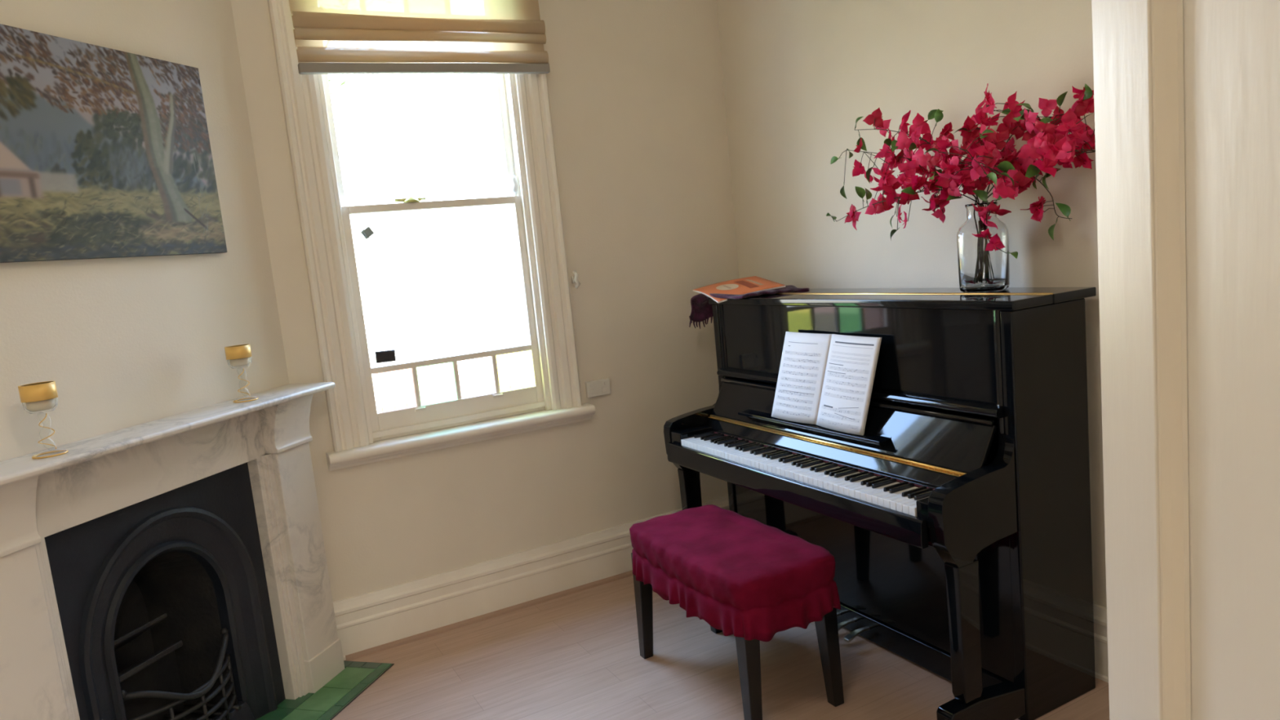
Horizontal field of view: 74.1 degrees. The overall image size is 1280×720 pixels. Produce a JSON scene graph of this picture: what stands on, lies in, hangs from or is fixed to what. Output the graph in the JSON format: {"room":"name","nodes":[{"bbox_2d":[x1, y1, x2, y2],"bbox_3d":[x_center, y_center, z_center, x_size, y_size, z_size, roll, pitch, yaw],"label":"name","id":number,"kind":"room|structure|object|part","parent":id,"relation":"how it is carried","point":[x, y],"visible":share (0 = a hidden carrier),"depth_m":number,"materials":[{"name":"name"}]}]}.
{"room":"music room","nodes":[
{"label":"music room","id":0,"kind":"room"},
{"bbox_2d":[0,0,288,461],"bbox_3d":[-1.717,-0.193,2.484,0.300,3.050,2.096,-3,8,17],"label":"wall","id":1,"kind":"structure","parent":0,"point":[124,342],"depth_m":2.63,"materials":[{"name":"paint"}]},
{"bbox_2d":[0,23,226,262],"bbox_3d":[-1.580,-0.601,2.439,0.028,0.612,0.902,-3,8,17],"label":"landscape painting","id":2,"kind":"object","parent":1,"relation":"attached to","point":[105,153],"visible":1,"depth_m":2.45,"materials":[{"name":"paint"}]},
{"bbox_2d":[231,0,738,601],"bbox_3d":[-0.972,-0.400,3.499,3.350,3.050,0.250,-10,8,-28],"label":"wall","id":3,"kind":"structure","parent":0,"point":[636,88],"depth_m":3.77,"materials":[{"name":"paint"}]},
{"bbox_2d":[267,0,595,471],"bbox_3d":[-0.863,-0.716,3.486,1.122,2.144,0.332,-10,8,-28],"label":"window","id":4,"kind":"structure","parent":3,"relation":"in","point":[361,434],"depth_m":3.47,"materials":[{"name":"paint"}]},
{"bbox_3d":[-1.223,-0.677,3.172,0.130,2.070,0.044,-10,8,-28],"label":"architrave","id":5,"kind":"part","parent":4,"relation":"part of","materials":[{"name":"paint"}]},
{"bbox_2d":[360,226,374,239],"bbox_3d":[-1.071,-0.500,3.332,0.050,0.048,0.014,-10,8,-28],"label":"tag","id":6,"kind":"object","parent":4,"relation":"attached to","point":[367,232],"visible":1,"depth_m":3.33,"materials":[{"name":"grey plastic"}]},
{"bbox_2d":[374,349,395,363],"bbox_3d":[-1.018,-0.014,3.393,0.076,0.046,0.016,-8,8,-28],"label":"sensor box","id":7,"kind":"object","parent":4,"relation":"attached to","point":[385,356],"visible":1,"depth_m":3.38,"materials":[{"name":"black plastic"}]},
{"bbox_2d":[288,0,550,74],"bbox_3d":[-0.842,-1.468,3.258,0.982,0.724,0.056,-10,8,-28],"label":"blind","id":8,"kind":"object","parent":4,"relation":"attached to","point":[331,37],"visible":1,"depth_m":3.27,"materials":[{"name":"fabric"}]},
{"bbox_3d":[-0.911,-1.131,3.434,0.772,1.030,0.032,-10,8,-28],"label":"sash","id":9,"kind":"part","parent":4,"relation":"part of","materials":[{"name":"glass"}]},
{"bbox_3d":[-0.797,-0.188,3.516,0.772,0.931,0.032,-10,8,-28],"label":"sash","id":10,"kind":"part","parent":4,"relation":"part of","materials":[{"name":"paint"}]},
{"bbox_3d":[-0.744,0.247,3.555,0.762,0.025,0.012,-10,8,-28],"label":"rail","id":11,"kind":"part","parent":4,"relation":"part of","materials":[{"name":"paint"}]},
{"bbox_3d":[-0.752,0.307,3.600,1.122,0.074,0.282,-10,8,-28],"label":"sill","id":12,"kind":"part","parent":4,"relation":"part of","materials":[{"name":"paint"}]},
{"bbox_3d":[-0.419,-0.811,3.599,0.130,2.070,0.044,-10,8,-28],"label":"architrave","id":13,"kind":"part","parent":4,"relation":"part of","materials":[{"name":"paint"}]},
{"bbox_2d":[345,569,632,661],"bbox_3d":[-0.279,1.028,3.805,2.012,0.018,0.018,-10,8,-28],"label":"trim","id":14,"kind":"structure","parent":3,"relation":"attached to","point":[504,611],"depth_m":3.60,"materials":[{"name":"beige wood"}]},
{"bbox_2d":[333,496,729,660],"bbox_3d":[-0.309,0.921,3.807,2.092,0.235,0.028,-10,8,-28],"label":"baseboard","id":15,"kind":"structure","parent":3,"relation":"attached to","point":[373,619],"depth_m":3.60,"materials":[{"name":"paint"}]},
{"bbox_2d":[571,270,580,288],"bbox_3d":[-0.277,-0.349,3.679,0.029,0.078,0.038,-10,8,-28],"label":"cleat","id":16,"kind":"object","parent":3,"relation":"attached to","point":[574,278],"visible":1,"depth_m":3.67,"materials":[{"name":"white plastic"}]},
{"bbox_2d":[585,377,610,397],"bbox_3d":[-0.188,0.126,3.811,0.116,0.072,0.025,-10,8,-28],"label":"wall socket","id":17,"kind":"object","parent":3,"relation":"attached to","point":[597,388],"visible":1,"depth_m":3.80,"materials":[{"name":"white plastic"}]},
{"bbox_2d":[591,388,595,394],"bbox_3d":[-0.208,0.141,3.793,0.024,0.024,0.004,-10,8,-28],"label":"outlet","id":18,"kind":"object","parent":17,"relation":"attached to","point":[593,390],"depth_m":3.79,"materials":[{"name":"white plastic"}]},
{"bbox_2d":[602,386,607,392],"bbox_3d":[-0.159,0.132,3.819,0.024,0.024,0.004,-10,8,-28],"label":"outlet","id":19,"kind":"object","parent":17,"relation":"attached to","point":[604,388],"depth_m":3.82,"materials":[{"name":"white plastic"}]},
{"bbox_2d":[332,575,1109,719],"bbox_3d":[0.501,1.328,1.271,3.650,0.060,5.800,-10,8,-28],"label":"floor","id":20,"kind":"structure","parent":0,"point":[576,655],"depth_m":3.01,"materials":[{"name":"laminate"}]},
{"bbox_2d":[255,660,394,719],"bbox_3d":[-1.275,1.282,2.659,0.282,0.007,1.376,-3,8,17],"label":"tiled hearth","id":21,"kind":"object","parent":20,"relation":"on","point":[339,692],"visible":0.82,"depth_m":3.05,"materials":[{"name":"green tile"}]},
{"bbox_2d":[0,382,344,719],"bbox_3d":[-1.494,0.746,2.642,0.473,1.113,1.360,-3,8,17],"label":"fireplace","id":22,"kind":"object","parent":21,"relation":"on","point":[173,567],"visible":1,"depth_m":2.72,"materials":[{"name":"stone"}]},
{"bbox_2d":[17,381,68,458],"bbox_3d":[-1.526,0.153,2.170,0.078,0.187,0.078,-10,8,-28],"label":"candle holder","id":23,"kind":"object","parent":22,"relation":"on","point":[39,396],"visible":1,"depth_m":2.14,"materials":[{"name":"gold glass"}]},
{"bbox_3d":[-1.598,0.918,2.618,0.210,0.197,0.255,-3,8,17],"label":"damper plate","id":24,"kind":"part","parent":22,"relation":"part of","materials":[{"name":"metal"}]},
{"bbox_3d":[-1.452,0.848,2.646,0.040,0.903,0.784,-3,8,17],"label":"plate","id":25,"kind":"part","parent":22,"relation":"part of","materials":[{"name":"metal"}]},
{"bbox_2d":[0,382,335,486],"bbox_3d":[-1.417,0.201,2.531,0.202,0.024,1.360,-3,8,17],"label":"mantel shelf","id":26,"kind":"object","parent":22,"relation":"attached to","point":[14,471],"depth_m":2.42,"materials":[{"name":"stone"}]},
{"bbox_3d":[-1.412,0.989,2.656,0.105,0.123,0.426,-3,8,17],"label":"grate rail","id":27,"kind":"part","parent":22,"relation":"part of","materials":[{"name":"metal"}]},
{"bbox_3d":[-1.445,0.878,2.648,0.068,0.842,0.670,-3,8,17],"label":"arch moulding","id":28,"kind":"part","parent":22,"relation":"part of","materials":[{"name":"metal"}]},
{"bbox_2d":[224,343,258,402],"bbox_3d":[-1.337,0.045,2.846,0.078,0.187,0.078,-10,8,-28],"label":"candle holder","id":29,"kind":"object","parent":22,"relation":"on","point":[238,355],"visible":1,"depth_m":2.81,"materials":[{"name":"gold glass"}]},
{"bbox_2d":[629,504,844,719],"bbox_3d":[0.305,0.842,2.888,0.438,0.515,0.780,-10,8,-28],"label":"stool","id":30,"kind":"object","parent":20,"relation":"on","point":[752,580],"visible":1,"depth_m":2.65,"materials":[{"name":"red fabric"}]},
{"bbox_3d":[0.022,0.898,3.108,0.062,0.400,0.062,-10,8,-28],"label":"leg","id":31,"kind":"part","parent":30,"relation":"part of","materials":[{"name":"black paint"}]},
{"bbox_3d":[0.276,0.856,3.243,0.062,0.400,0.062,-10,8,-28],"label":"leg","id":32,"kind":"part","parent":30,"relation":"part of","materials":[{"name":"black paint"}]},
{"bbox_3d":[0.332,0.942,2.549,0.062,0.400,0.062,-10,8,-28],"label":"leg","id":33,"kind":"part","parent":30,"relation":"part of","materials":[{"name":"black paint"}]},
{"bbox_3d":[0.591,0.899,2.686,0.062,0.400,0.062,-10,8,-28],"label":"leg","id":34,"kind":"part","parent":30,"relation":"part of","materials":[{"name":"black paint"}]},
{"bbox_2d":[663,287,1096,719],"bbox_3d":[0.739,0.398,3.080,0.680,1.256,1.524,-10,8,-28],"label":"upright piano","id":35,"kind":"object","parent":20,"relation":"on","point":[957,528],"visible":0.96,"depth_m":2.57,"materials":[{"name":"black paint"}]},
{"bbox_3d":[0.226,0.661,3.642,0.084,0.409,0.050,-10,8,-28],"label":"leg","id":36,"kind":"part","parent":35,"relation":"part of","materials":[{"name":"black paint"}]},
{"bbox_3d":[0.241,0.293,3.621,0.296,0.321,0.050,-10,8,-28],"label":"arm","id":37,"kind":"part","parent":35,"relation":"part of","materials":[{"name":"black paint"}]},
{"bbox_3d":[0.518,0.342,3.788,0.325,1.225,0.040,-10,8,-28],"label":"panel","id":38,"kind":"part","parent":35,"relation":"part of","materials":[{"name":"black paint"}]},
{"bbox_2d":[688,284,808,328],"bbox_3d":[0.461,-0.224,3.671,0.355,0.179,0.454,-10,8,-28],"label":"scarf","id":39,"kind":"object","parent":35,"relation":"on","point":[701,310],"visible":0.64,"depth_m":3.72,"materials":[{"name":"red fabric"}]},
{"bbox_2d":[693,275,786,302],"bbox_3d":[0.418,-0.302,3.620,0.376,0.089,0.204,-5,8,2],"label":"booklet","id":40,"kind":"object","parent":39,"relation":"on","point":[742,286],"visible":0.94,"depth_m":3.60,"materials":[{"name":"orange paper"}]},
{"bbox_2d":[771,331,881,435],"bbox_3d":[0.646,0.071,2.999,0.095,0.318,0.525,-10,8,-28],"label":"book","id":41,"kind":"object","parent":35,"relation":"on","point":[825,380],"visible":1,"depth_m":2.98,"materials":[{"name":"white paper"}]},
{"bbox_3d":[0.613,0.317,3.005,0.048,0.045,1.376,-10,8,-28],"label":"name rail","id":42,"kind":"part","parent":35,"relation":"part of","materials":[{"name":"black paint"}]},
{"bbox_3d":[0.695,-0.055,3.020,0.016,0.275,1.370,-10,8,-28],"label":"panel","id":43,"kind":"part","parent":35,"relation":"part of","materials":[{"name":"black paint"}]},
{"bbox_3d":[0.692,0.100,3.030,0.056,0.032,1.418,-10,8,-28],"label":"shelf rail","id":44,"kind":"part","parent":35,"relation":"part of","materials":[{"name":"black paint"}]},
{"bbox_3d":[0.764,0.671,3.115,0.014,0.495,1.420,-10,8,-28],"label":"panel","id":45,"kind":"part","parent":35,"relation":"part of","materials":[{"name":"black paint"}]},
{"bbox_3d":[0.914,0.943,3.219,0.308,0.088,1.420,-10,8,-28],"label":"rail","id":46,"kind":"part","parent":35,"relation":"part of","materials":[{"name":"black paint"}]},
{"bbox_3d":[0.985,0.334,3.209,0.035,1.142,1.420,-10,8,-28],"label":"panel","id":47,"kind":"part","parent":35,"relation":"part of","materials":[{"name":"black paint"}]},
{"bbox_3d":[0.893,-0.240,3.113,0.193,0.027,1.524,-10,8,-28],"label":"lid","id":48,"kind":"part","parent":35,"relation":"part of","materials":[{"name":"black paint"}]},
{"bbox_3d":[0.912,0.761,2.382,0.084,0.409,0.050,-10,8,-28],"label":"leg","id":49,"kind":"part","parent":35,"relation":"part of","materials":[{"name":"black paint"}]},
{"bbox_3d":[0.927,0.394,2.361,0.296,0.321,0.050,-10,8,-28],"label":"arm","id":50,"kind":"part","parent":35,"relation":"part of","materials":[{"name":"black paint"}]},
{"bbox_2d":[956,201,1009,292],"bbox_3d":[1.096,-0.361,2.709,0.146,0.277,0.146,-12,10,-42],"label":"glass vase","id":51,"kind":"object","parent":35,"relation":"on","point":[980,269],"visible":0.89,"depth_m":2.66,"materials":[{"name":"clear glass"}]},
{"bbox_2d":[826,166,977,240],"bbox_3d":[0.863,-0.452,2.892,0.237,0.414,0.578,-10,8,-28],"label":"branch","id":52,"kind":"object","parent":51,"relation":"in","point":[908,193],"visible":0.94,"depth_m":2.82,"materials":[{"name":"red plant"}]},
{"bbox_3d":[0.864,-0.425,2.850,0.167,0.371,0.549,-12,10,-40],"label":"stem","id":53,"kind":"part","parent":52,"relation":"part of","materials":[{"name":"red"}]},
{"bbox_2d":[830,137,979,203],"bbox_3d":[0.909,-0.515,2.896,0.226,0.527,0.577,-8,8,-19],"label":"branch","id":54,"kind":"object","parent":51,"relation":"in","point":[918,162],"visible":0.88,"depth_m":2.84,"materials":[{"name":"red plant"}]},
{"bbox_2d":[854,107,959,162],"bbox_3d":[0.936,-0.565,2.873,0.214,0.626,0.479,-8,8,-16],"label":"branch","id":55,"kind":"object","parent":51,"relation":"in","point":[919,126],"visible":0.77,"depth_m":2.80,"materials":[{"name":"red plant"}]},
{"bbox_3d":[0.933,-0.544,2.873,0.166,0.587,0.492,-8,8,-21],"label":"stem","id":56,"kind":"part","parent":55,"relation":"part of","materials":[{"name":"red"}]},
{"bbox_2d":[921,165,978,223],"bbox_3d":[1.015,-0.449,2.721,0.181,0.424,0.268,-5,8,8],"label":"branch","id":57,"kind":"object","parent":51,"relation":"in","point":[952,192],"visible":0.57,"depth_m":2.65,"materials":[{"name":"red plant"}]},
{"bbox_3d":[1.008,-0.422,2.724,0.158,0.370,0.187,-10,8,-28],"label":"stem","id":58,"kind":"part","parent":57,"relation":"part of","materials":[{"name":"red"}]},
{"bbox_2d":[925,128,1031,199],"bbox_3d":[1.017,-0.445,2.546,0.219,0.461,0.294,-7,8,-9],"label":"branch","id":59,"kind":"object","parent":51,"relation":"in","point":[988,155],"visible":0.96,"depth_m":2.49,"materials":[{"name":"red plant"}]},
{"bbox_3d":[1.057,-0.442,2.557,0.215,0.444,0.248,-10,8,-28],"label":"stem","id":60,"kind":"part","parent":59,"relation":"part of","materials":[{"name":"red plant"}]},
{"bbox_2d":[971,190,1017,258],"bbox_3d":[1.071,-0.375,2.600,0.097,0.297,0.227,-7,8,-10],"label":"branch","id":61,"kind":"object","parent":51,"relation":"in","point":[995,243],"visible":0.96,"depth_m":2.57,"materials":[{"name":"red plant"}]},
{"bbox_3d":[1.077,-0.362,2.628,0.049,0.263,0.186,-6,8,-1],"label":"stem","id":62,"kind":"part","parent":61,"relation":"part of","materials":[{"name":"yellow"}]},
{"bbox_2d":[954,83,1037,203],"bbox_3d":[1.072,-0.539,2.642,0.190,0.611,0.327,-7,8,-14],"label":"branch","id":63,"kind":"object","parent":51,"relation":"in","point":[970,131],"visible":0.75,"depth_m":2.59,"materials":[{"name":"red plant"}]},
{"bbox_3d":[1.091,-0.519,2.642,0.115,0.567,0.260,-5,8,0],"label":"stem","id":64,"kind":"part","parent":63,"relation":"part of","materials":[{"name":"red plant"}]},
{"bbox_2d":[983,160,1071,240],"bbox_3d":[1.147,-0.412,2.558,0.114,0.369,0.316,-11,9,-37],"label":"branch","id":65,"kind":"object","parent":51,"relation":"in","point":[1036,208],"visible":0.56,"depth_m":2.49,"materials":[{"name":"red plant"}]},
{"bbox_3d":[1.147,-0.398,2.565,0.048,0.339,0.322,-9,8,-26],"label":"stem","id":66,"kind":"part","parent":65,"relation":"part of","materials":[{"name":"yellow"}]},
{"bbox_2d":[981,127,1095,203],"bbox_3d":[1.152,-0.448,2.482,0.218,0.458,0.483,-10,8,-28],"label":"branch","id":67,"kind":"object","parent":51,"relation":"in","point":[1060,148],"visible":0.84,"depth_m":2.37,"materials":[{"name":"red plant"}]},
{"bbox_2d":[986,83,1095,193],"bbox_3d":[1.198,-0.499,2.476,0.228,0.551,0.476,-7,8,-8],"label":"branch","id":68,"kind":"object","parent":51,"relation":"in","point":[1071,122],"visible":0.79,"depth_m":2.39,"materials":[{"name":"red plant"}]},
{"bbox_3d":[1.214,0.444,2.509,0.325,1.225,0.040,-10,8,-28],"label":"panel","id":69,"kind":"part","parent":35,"relation":"part of","materials":[{"name":"black paint"}]},
{"bbox_2d":[716,0,1106,608],"bbox_3d":[1.378,-0.502,2.545,0.100,3.050,3.650,-10,8,-28],"label":"wall","id":70,"kind":"structure","parent":0,"point":[798,75],"depth_m":3.18,"materials":[{"name":"paint"}]},
{"bbox_2d":[1093,603,1108,683],"bbox_3d":[1.464,0.898,2.687,0.028,0.235,3.622,-10,8,-28],"label":"baseboard","id":71,"kind":"structure","parent":70,"relation":"attached to","point":[1100,633],"depth_m":2.68,"materials":[{"name":"paint"}]},
{"bbox_3d":[0.857,-0.132,0.139,3.350,3.050,0.120,-10,8,-28],"label":"wall","id":72,"kind":"structure","parent":0,"visible":0},
{"bbox_2d":[1091,0,1279,719],"bbox_3d":[0.426,0.384,0.416,0.113,2.018,0.782,-5,8,1],"label":"door","id":73,"kind":"structure","parent":72,"relation":"in","point":[1187,92],"depth_m":0.65,"materials":[{"name":"paint"}]},
{"bbox_3d":[0.463,0.380,0.415,0.040,2.018,0.782,-5,8,1],"label":"frame","id":74,"kind":"part","parent":73,"relation":"part of","materials":[{"name":"paint"}]},
{"bbox_3d":[0.413,-0.030,0.538,0.014,1.030,0.261,-5,8,1],"label":"panel moulding","id":75,"kind":"part","parent":73,"relation":"part of","materials":[{"name":"paint"}]},
{"bbox_3d":[0.427,-0.032,0.537,0.014,1.038,0.269,-5,8,1],"label":"panel","id":76,"kind":"part","parent":73,"relation":"part of","materials":[{"name":"paint"}]},
{"label":"outside","id":77,"kind":"structure","parent":0,"visible":0},
{"bbox_2d":[374,341,520,407],"bbox_3d":[-4.097,0.930,11.041,22.000,0.050,15.740,-10,8,-28],"label":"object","id":78,"kind":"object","parent":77,"point":[515,341],"depth_m":15.15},
{"bbox_2d":[328,74,386,130],"bbox_3d":[-3.382,-1.378,6.211,2.475,5.645,3.149,-3,8,17],"label":"tree","id":79,"kind":"object","parent":78,"relation":"on","point":[338,117],"visible":0.02,"depth_m":6.72,"materials":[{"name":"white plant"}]},
{"bbox_2d":[360,276,528,412],"bbox_3d":[-3.578,0.240,8.877,8.100,1.720,0.070,-10,8,-28],"label":"fence","id":80,"kind":"object","parent":78,"relation":"on","point":[385,296],"visible":0.08,"depth_m":9.55,"materials":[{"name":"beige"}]},
{"bbox_3d":[-3.540,0.683,8.944,8.100,0.080,0.050,-10,8,-28],"label":"rail","id":81,"kind":"part","parent":80,"relation":"part of","materials":[{"name":"beige"}]}
]}

